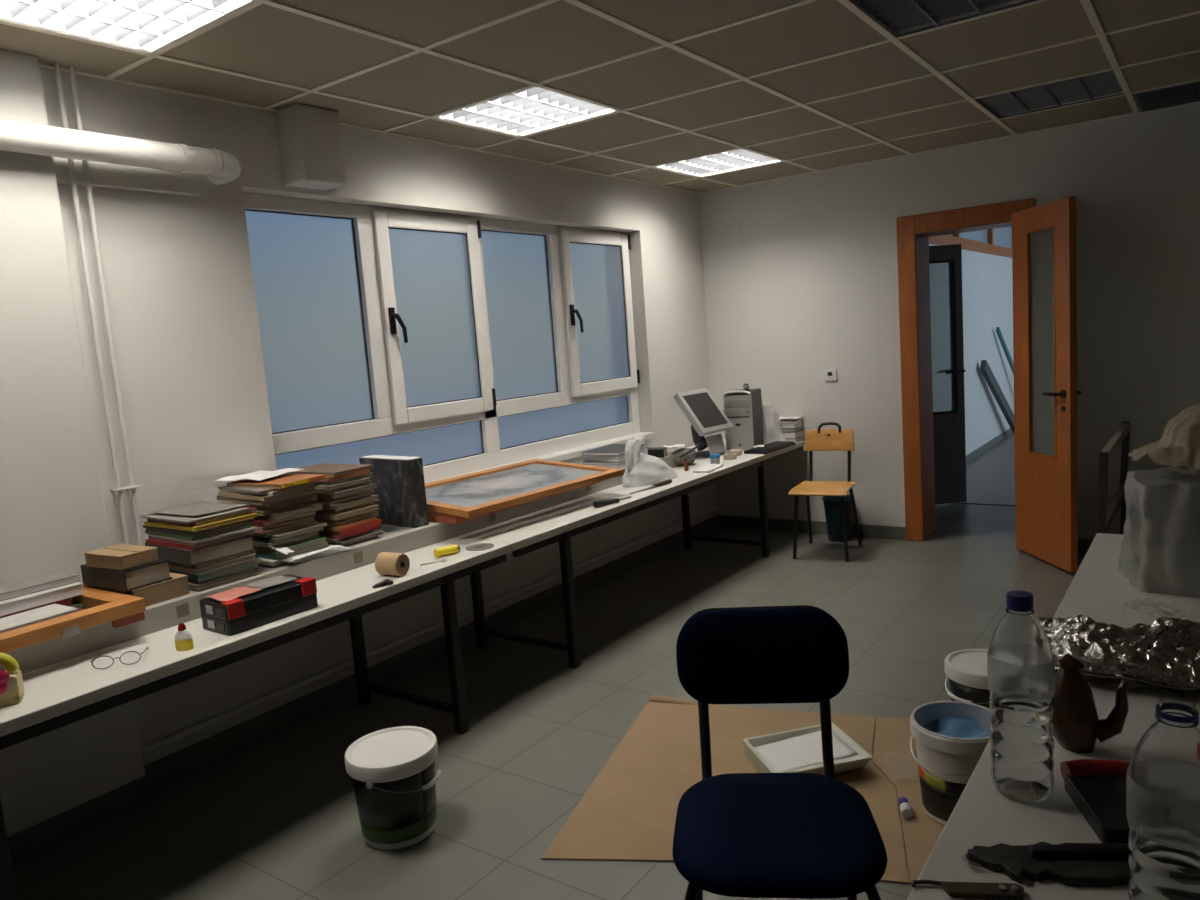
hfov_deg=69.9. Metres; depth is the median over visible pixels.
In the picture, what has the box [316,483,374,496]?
magazine
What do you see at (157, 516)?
magazine
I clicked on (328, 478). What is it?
magazine
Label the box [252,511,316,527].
magazine
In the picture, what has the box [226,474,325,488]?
magazine
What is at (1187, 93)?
ceiling light
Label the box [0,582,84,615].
notebook
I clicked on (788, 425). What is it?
folder
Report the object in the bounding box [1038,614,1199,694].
aluminum foil
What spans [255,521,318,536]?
magazine
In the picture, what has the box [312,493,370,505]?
magazine
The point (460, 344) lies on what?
window
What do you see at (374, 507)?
magazine
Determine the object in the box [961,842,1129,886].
pliers
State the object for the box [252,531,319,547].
magazine
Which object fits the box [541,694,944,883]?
cardboard sheet
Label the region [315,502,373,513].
magazine
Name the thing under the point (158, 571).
book
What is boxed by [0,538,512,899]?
work table
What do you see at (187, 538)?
magazine
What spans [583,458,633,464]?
book
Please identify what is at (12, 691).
flower ornament
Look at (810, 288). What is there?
wall
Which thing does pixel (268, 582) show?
paper sheet
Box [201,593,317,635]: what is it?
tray
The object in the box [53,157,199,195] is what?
trim
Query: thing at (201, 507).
paper sheet
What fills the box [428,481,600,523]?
screen frame
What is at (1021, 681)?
water bottle
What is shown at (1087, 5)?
grid
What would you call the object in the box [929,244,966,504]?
door
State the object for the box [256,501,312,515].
magazine
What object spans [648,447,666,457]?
book
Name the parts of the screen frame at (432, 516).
rail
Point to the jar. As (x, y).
(714, 458)
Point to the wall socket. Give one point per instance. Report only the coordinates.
(830, 374)
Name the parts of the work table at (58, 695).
leg, leg, leg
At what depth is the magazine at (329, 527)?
3.34 m
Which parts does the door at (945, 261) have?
pane, handle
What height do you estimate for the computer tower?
0.401 m
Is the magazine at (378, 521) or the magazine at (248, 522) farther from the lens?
the magazine at (378, 521)
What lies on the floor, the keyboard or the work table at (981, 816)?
the work table at (981, 816)
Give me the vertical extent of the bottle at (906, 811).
0.034 m
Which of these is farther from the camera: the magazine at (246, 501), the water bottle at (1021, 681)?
the magazine at (246, 501)
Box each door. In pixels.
[896,196,1080,572]
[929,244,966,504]
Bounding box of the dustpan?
[1060,759,1129,843]
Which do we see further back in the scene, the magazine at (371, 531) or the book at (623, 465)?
the book at (623, 465)
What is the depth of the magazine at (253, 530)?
2.89 m
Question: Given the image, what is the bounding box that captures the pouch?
[671,444,698,464]
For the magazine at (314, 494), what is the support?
on the magazine at (313, 498)
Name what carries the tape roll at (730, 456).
on the work table at (530, 532)
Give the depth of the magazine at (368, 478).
3.31 m
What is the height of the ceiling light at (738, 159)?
0.117 m
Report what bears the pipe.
attached to the wall at (177, 269)
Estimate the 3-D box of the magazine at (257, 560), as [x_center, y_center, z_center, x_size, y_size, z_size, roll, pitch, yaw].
[-1.370,0.398,2.993,0.304,0.020,0.228,1,9,36]
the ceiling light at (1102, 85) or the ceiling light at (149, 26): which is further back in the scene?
the ceiling light at (1102, 85)
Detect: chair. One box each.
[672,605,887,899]
[788,422,861,561]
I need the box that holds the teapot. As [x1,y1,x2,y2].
[1052,654,1137,752]
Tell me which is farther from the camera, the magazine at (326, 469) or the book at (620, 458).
the book at (620, 458)
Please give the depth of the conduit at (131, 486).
2.90 m
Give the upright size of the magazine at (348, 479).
0.018 m
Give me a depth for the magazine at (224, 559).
2.88 m
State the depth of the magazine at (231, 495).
3.12 m
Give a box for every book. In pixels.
[80,558,171,591]
[581,463,626,468]
[582,444,647,455]
[582,448,647,461]
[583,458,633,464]
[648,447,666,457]
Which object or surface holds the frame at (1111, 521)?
on the floor
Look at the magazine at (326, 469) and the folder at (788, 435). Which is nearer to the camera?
the magazine at (326, 469)
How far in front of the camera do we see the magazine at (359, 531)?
3.36 m
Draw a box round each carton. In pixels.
[84,544,158,570]
[84,572,188,606]
[729,449,741,455]
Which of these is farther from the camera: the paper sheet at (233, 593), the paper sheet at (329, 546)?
the paper sheet at (329, 546)
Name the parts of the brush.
handle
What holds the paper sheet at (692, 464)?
on the work table at (530, 532)
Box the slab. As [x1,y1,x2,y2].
[693,464,722,472]
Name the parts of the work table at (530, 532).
leg, leg, leg, leg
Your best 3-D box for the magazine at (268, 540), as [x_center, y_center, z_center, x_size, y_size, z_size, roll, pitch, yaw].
[-1.237,0.310,3.250,0.318,0.013,0.220,1,9,34]
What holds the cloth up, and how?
on the plastic bag at (1160, 553)
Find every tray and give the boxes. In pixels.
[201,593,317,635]
[743,723,872,774]
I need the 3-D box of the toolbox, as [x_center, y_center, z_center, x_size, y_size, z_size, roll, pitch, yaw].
[-1.089,0.489,2.752,0.173,0.100,0.318,1,9,38]
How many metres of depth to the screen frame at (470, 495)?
4.13 m
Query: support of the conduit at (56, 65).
attached to the wall at (177, 269)
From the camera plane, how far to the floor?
3.36 m
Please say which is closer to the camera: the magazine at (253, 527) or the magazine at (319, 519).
the magazine at (253, 527)
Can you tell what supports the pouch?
on the paper sheet at (692, 464)
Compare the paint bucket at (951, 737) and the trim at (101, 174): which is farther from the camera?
the trim at (101, 174)
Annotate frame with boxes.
[0,586,145,652]
[425,459,623,517]
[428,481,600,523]
[1096,421,1129,534]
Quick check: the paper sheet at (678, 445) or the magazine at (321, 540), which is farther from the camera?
the paper sheet at (678, 445)
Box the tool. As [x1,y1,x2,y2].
[593,496,631,507]
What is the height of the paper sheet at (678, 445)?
0.020 m
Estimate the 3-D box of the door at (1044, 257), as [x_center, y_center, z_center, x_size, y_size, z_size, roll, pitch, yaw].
[2.350,-0.418,5.214,1.078,2.110,0.816,1,9,36]
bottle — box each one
[174,623,193,650]
[684,459,688,470]
[899,797,912,817]
[988,590,1054,801]
[1127,695,1199,899]
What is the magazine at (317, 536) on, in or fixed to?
on the magazine at (321, 540)
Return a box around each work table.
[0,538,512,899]
[454,440,804,668]
[907,533,1199,899]
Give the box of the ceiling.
[0,0,1199,191]
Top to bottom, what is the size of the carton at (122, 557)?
0.045 m
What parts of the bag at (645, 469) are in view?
handle, handle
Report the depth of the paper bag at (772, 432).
5.95 m
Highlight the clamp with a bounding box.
[372,579,392,587]
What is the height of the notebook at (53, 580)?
0.022 m
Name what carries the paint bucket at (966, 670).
on the cardboard sheet at (628, 812)
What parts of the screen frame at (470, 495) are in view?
rail, rail, rail, rail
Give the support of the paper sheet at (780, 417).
on the folder at (782, 421)
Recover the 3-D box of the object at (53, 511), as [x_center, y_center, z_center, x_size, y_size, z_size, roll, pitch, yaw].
[-2.126,0.099,2.288,0.080,2.486,1.460,1,9,36]
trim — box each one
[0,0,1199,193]
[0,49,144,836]
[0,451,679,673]
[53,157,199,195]
[141,505,720,755]
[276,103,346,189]
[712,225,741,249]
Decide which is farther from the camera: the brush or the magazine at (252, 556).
the brush
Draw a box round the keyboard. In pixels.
[744,441,794,453]
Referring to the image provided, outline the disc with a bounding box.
[466,543,493,550]
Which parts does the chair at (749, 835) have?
leg, leg, backrest, seat, leg, leg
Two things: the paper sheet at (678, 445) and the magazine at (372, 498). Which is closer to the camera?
the magazine at (372, 498)
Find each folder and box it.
[780,419,801,423]
[781,421,802,428]
[781,427,801,431]
[782,430,803,438]
[786,437,802,442]
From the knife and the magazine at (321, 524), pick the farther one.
the magazine at (321, 524)
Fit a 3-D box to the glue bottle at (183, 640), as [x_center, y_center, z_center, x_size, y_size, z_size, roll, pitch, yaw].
[-1.213,0.542,2.496,0.052,0.078,0.036,-3,7,7]
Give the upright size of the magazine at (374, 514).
0.015 m
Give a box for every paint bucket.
[344,726,441,849]
[910,701,990,824]
[944,649,990,708]
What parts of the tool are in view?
handle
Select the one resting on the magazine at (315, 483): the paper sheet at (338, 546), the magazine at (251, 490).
the magazine at (251, 490)
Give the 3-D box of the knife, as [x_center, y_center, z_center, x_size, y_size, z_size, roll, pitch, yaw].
[0.513,0.612,1.198,0.148,0.010,0.028,-3,7,11]
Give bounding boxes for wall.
[40,67,717,765]
[699,102,1199,538]
[929,244,1013,455]
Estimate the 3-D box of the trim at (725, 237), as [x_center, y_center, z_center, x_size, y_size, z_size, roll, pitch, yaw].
[0.912,-1.530,6.184,0.230,0.150,0.006,1,9,36]
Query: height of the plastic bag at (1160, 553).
0.305 m
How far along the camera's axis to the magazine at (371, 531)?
3.34 m
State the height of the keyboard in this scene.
0.024 m
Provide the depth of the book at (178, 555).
2.88 m
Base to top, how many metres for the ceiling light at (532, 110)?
0.117 m
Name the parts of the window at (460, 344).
pane, pane, handle, sash, pane, pane, sill, pane, handle, sash, pane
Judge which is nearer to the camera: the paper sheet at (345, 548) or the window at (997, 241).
the paper sheet at (345, 548)
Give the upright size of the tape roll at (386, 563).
0.084 m
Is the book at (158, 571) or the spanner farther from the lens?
the spanner
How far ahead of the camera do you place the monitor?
5.60 m
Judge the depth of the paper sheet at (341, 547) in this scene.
3.19 m
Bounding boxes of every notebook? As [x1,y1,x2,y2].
[0,571,79,600]
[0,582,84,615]
[0,597,72,617]
[0,603,77,632]
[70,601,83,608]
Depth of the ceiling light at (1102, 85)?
4.20 m
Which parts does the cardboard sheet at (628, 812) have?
panel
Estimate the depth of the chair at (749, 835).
1.86 m
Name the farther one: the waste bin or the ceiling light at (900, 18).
the waste bin
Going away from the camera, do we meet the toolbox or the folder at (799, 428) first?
the toolbox
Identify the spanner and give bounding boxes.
[420,559,446,565]
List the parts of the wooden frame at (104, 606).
rail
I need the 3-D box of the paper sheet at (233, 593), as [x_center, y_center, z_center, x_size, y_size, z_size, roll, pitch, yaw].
[-1.150,0.450,2.693,0.110,0.007,0.130,1,9,38]
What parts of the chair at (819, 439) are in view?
leg, leg, seat, backrest, leg, leg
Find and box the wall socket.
[825,369,836,380]
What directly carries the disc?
on the work table at (58, 695)
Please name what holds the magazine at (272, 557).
on the magazine at (265, 561)
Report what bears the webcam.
on the computer tower
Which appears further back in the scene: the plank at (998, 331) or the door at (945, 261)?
the plank at (998, 331)
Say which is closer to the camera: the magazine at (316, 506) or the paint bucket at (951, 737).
the paint bucket at (951, 737)
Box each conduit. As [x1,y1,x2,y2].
[54,63,128,544]
[69,66,142,545]
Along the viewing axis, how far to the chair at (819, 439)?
5.59 m
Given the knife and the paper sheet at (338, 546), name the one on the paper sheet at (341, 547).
the paper sheet at (338, 546)
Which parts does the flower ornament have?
flower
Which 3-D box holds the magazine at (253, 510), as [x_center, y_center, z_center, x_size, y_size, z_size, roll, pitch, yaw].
[-1.381,0.225,2.980,0.299,0.015,0.230,1,9,34]
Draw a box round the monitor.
[674,388,732,457]
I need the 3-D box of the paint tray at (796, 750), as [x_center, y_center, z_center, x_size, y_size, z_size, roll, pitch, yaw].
[0.690,1.028,2.881,0.343,0.069,0.282,-6,7,-12]
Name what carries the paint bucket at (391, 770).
on the floor
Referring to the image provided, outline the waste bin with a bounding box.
[822,495,852,541]
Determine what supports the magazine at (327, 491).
on the magazine at (372, 485)
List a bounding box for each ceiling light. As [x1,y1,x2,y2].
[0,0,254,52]
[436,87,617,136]
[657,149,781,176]
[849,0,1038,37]
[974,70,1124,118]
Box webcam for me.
[743,383,750,390]
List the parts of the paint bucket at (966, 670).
lid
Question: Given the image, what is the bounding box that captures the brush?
[630,479,671,493]
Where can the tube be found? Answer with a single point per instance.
(451, 549)
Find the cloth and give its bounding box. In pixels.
[1128,401,1199,474]
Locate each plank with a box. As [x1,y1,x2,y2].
[980,360,1014,435]
[996,327,1013,374]
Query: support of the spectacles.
on the work table at (58, 695)
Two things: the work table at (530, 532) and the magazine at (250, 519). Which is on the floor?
the work table at (530, 532)
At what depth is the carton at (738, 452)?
5.54 m
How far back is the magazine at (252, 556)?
2.88 m
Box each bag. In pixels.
[622,436,677,486]
[761,398,785,443]
[1118,468,1199,597]
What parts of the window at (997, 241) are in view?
pane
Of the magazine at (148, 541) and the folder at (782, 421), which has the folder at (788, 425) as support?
the folder at (782, 421)
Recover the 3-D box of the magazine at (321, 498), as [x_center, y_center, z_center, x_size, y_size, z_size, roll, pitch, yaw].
[-1.089,0.171,3.460,0.306,0.020,0.200,1,9,37]
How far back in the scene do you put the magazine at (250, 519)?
2.88 m
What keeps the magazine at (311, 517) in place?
on the magazine at (313, 520)
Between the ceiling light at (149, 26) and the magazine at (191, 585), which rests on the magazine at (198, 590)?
the magazine at (191, 585)
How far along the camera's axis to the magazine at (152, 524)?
2.88 m
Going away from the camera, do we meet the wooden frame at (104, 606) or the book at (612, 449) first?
the wooden frame at (104, 606)
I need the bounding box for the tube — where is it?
[433,544,459,557]
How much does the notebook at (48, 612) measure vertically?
0.024 m
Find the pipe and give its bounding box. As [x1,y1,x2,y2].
[0,119,240,184]
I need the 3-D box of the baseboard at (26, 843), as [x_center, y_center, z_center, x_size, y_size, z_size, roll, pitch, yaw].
[-1.312,1.104,3.430,0.092,0.090,7.743,1,9,36]
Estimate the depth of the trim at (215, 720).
3.84 m
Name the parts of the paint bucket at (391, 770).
lid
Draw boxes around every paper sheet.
[149,501,248,515]
[206,586,261,600]
[215,468,304,480]
[243,576,297,588]
[269,545,293,554]
[280,544,340,561]
[289,547,348,562]
[290,546,343,561]
[295,548,351,562]
[663,444,684,447]
[673,463,695,468]
[779,416,801,418]
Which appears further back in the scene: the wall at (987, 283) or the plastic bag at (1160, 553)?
the wall at (987, 283)
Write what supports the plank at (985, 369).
on the floor
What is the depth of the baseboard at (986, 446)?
9.22 m
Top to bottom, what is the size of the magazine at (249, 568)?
0.016 m
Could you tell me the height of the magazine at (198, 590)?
0.012 m
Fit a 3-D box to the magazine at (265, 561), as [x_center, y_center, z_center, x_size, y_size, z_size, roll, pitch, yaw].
[-1.226,0.388,3.232,0.296,0.014,0.214,1,9,36]
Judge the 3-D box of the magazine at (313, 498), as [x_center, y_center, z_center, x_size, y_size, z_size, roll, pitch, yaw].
[-1.254,0.194,3.248,0.315,0.015,0.210,1,9,36]
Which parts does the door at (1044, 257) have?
frame, pane, handle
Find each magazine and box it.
[141,507,250,522]
[143,517,254,533]
[144,513,256,531]
[145,524,252,540]
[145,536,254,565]
[146,520,253,536]
[146,532,255,549]
[147,507,256,526]
[148,526,256,542]
[148,529,255,545]
[168,549,256,568]
[168,554,255,574]
[169,556,261,579]
[188,564,258,583]
[188,569,255,588]
[189,571,256,592]
[217,491,313,504]
[218,482,311,493]
[218,486,316,500]
[218,493,316,506]
[220,481,322,495]
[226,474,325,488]
[241,496,317,510]
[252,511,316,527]
[252,522,327,538]
[252,527,323,542]
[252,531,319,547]
[253,535,319,550]
[253,537,326,555]
[254,503,322,520]
[255,516,313,530]
[255,519,315,533]
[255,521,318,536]
[255,541,327,559]
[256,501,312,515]
[258,562,288,566]
[260,548,321,565]
[284,463,373,476]
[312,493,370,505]
[314,481,370,493]
[314,504,378,519]
[314,510,376,521]
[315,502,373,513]
[315,512,378,525]
[316,477,370,488]
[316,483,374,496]
[317,488,373,501]
[318,469,369,480]
[318,524,380,538]
[319,519,381,533]
[322,472,372,485]
[322,494,377,510]
[323,516,376,530]
[326,530,374,542]
[328,530,383,545]
[343,536,378,546]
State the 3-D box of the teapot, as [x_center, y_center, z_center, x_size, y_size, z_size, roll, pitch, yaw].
[0.889,0.456,1.552,0.140,0.176,0.071,-2,8,16]
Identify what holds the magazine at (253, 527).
on the magazine at (253, 530)
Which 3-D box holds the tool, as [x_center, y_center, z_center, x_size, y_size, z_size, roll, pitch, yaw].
[0.068,0.247,4.241,0.255,0.033,0.032,-11,10,-43]
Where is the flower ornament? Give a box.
[0,653,24,706]
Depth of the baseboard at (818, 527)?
6.10 m
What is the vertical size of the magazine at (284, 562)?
0.012 m
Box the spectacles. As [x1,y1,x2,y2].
[90,647,147,668]
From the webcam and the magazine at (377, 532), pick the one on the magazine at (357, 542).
the magazine at (377, 532)
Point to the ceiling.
(558, 38)
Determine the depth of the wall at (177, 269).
3.34 m
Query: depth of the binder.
3.63 m
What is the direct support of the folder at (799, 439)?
on the work table at (530, 532)
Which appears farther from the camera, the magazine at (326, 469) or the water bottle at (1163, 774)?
the magazine at (326, 469)
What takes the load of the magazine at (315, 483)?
on the magazine at (231, 495)
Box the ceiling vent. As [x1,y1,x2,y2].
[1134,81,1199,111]
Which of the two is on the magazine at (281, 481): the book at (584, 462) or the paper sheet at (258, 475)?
the paper sheet at (258, 475)
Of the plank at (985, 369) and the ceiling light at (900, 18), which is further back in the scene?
the plank at (985, 369)
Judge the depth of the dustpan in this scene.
1.37 m
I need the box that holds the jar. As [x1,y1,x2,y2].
[710,454,719,463]
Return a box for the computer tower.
[723,388,763,449]
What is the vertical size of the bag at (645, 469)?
0.256 m
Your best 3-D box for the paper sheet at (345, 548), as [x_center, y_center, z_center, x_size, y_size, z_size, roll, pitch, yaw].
[-1.052,0.392,3.217,0.075,0.003,0.240,2,9,40]
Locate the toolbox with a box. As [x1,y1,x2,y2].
[199,575,317,635]
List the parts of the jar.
lid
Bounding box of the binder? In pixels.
[359,455,428,527]
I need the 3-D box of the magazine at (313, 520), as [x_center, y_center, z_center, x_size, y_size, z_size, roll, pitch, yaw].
[-1.246,0.276,3.235,0.290,0.010,0.211,2,9,40]
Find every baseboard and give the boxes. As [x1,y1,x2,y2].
[7,515,718,864]
[718,515,1093,553]
[966,428,1012,463]
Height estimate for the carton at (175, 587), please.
0.062 m
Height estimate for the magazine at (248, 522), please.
0.011 m
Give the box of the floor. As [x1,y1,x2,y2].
[12,433,1085,899]
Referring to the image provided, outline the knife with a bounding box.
[912,880,1023,899]
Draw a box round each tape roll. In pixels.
[375,552,409,575]
[723,453,736,459]
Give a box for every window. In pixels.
[243,193,654,482]
[929,226,1011,257]
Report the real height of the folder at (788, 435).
0.045 m
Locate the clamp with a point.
(384, 582)
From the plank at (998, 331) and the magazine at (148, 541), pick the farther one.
the plank at (998, 331)

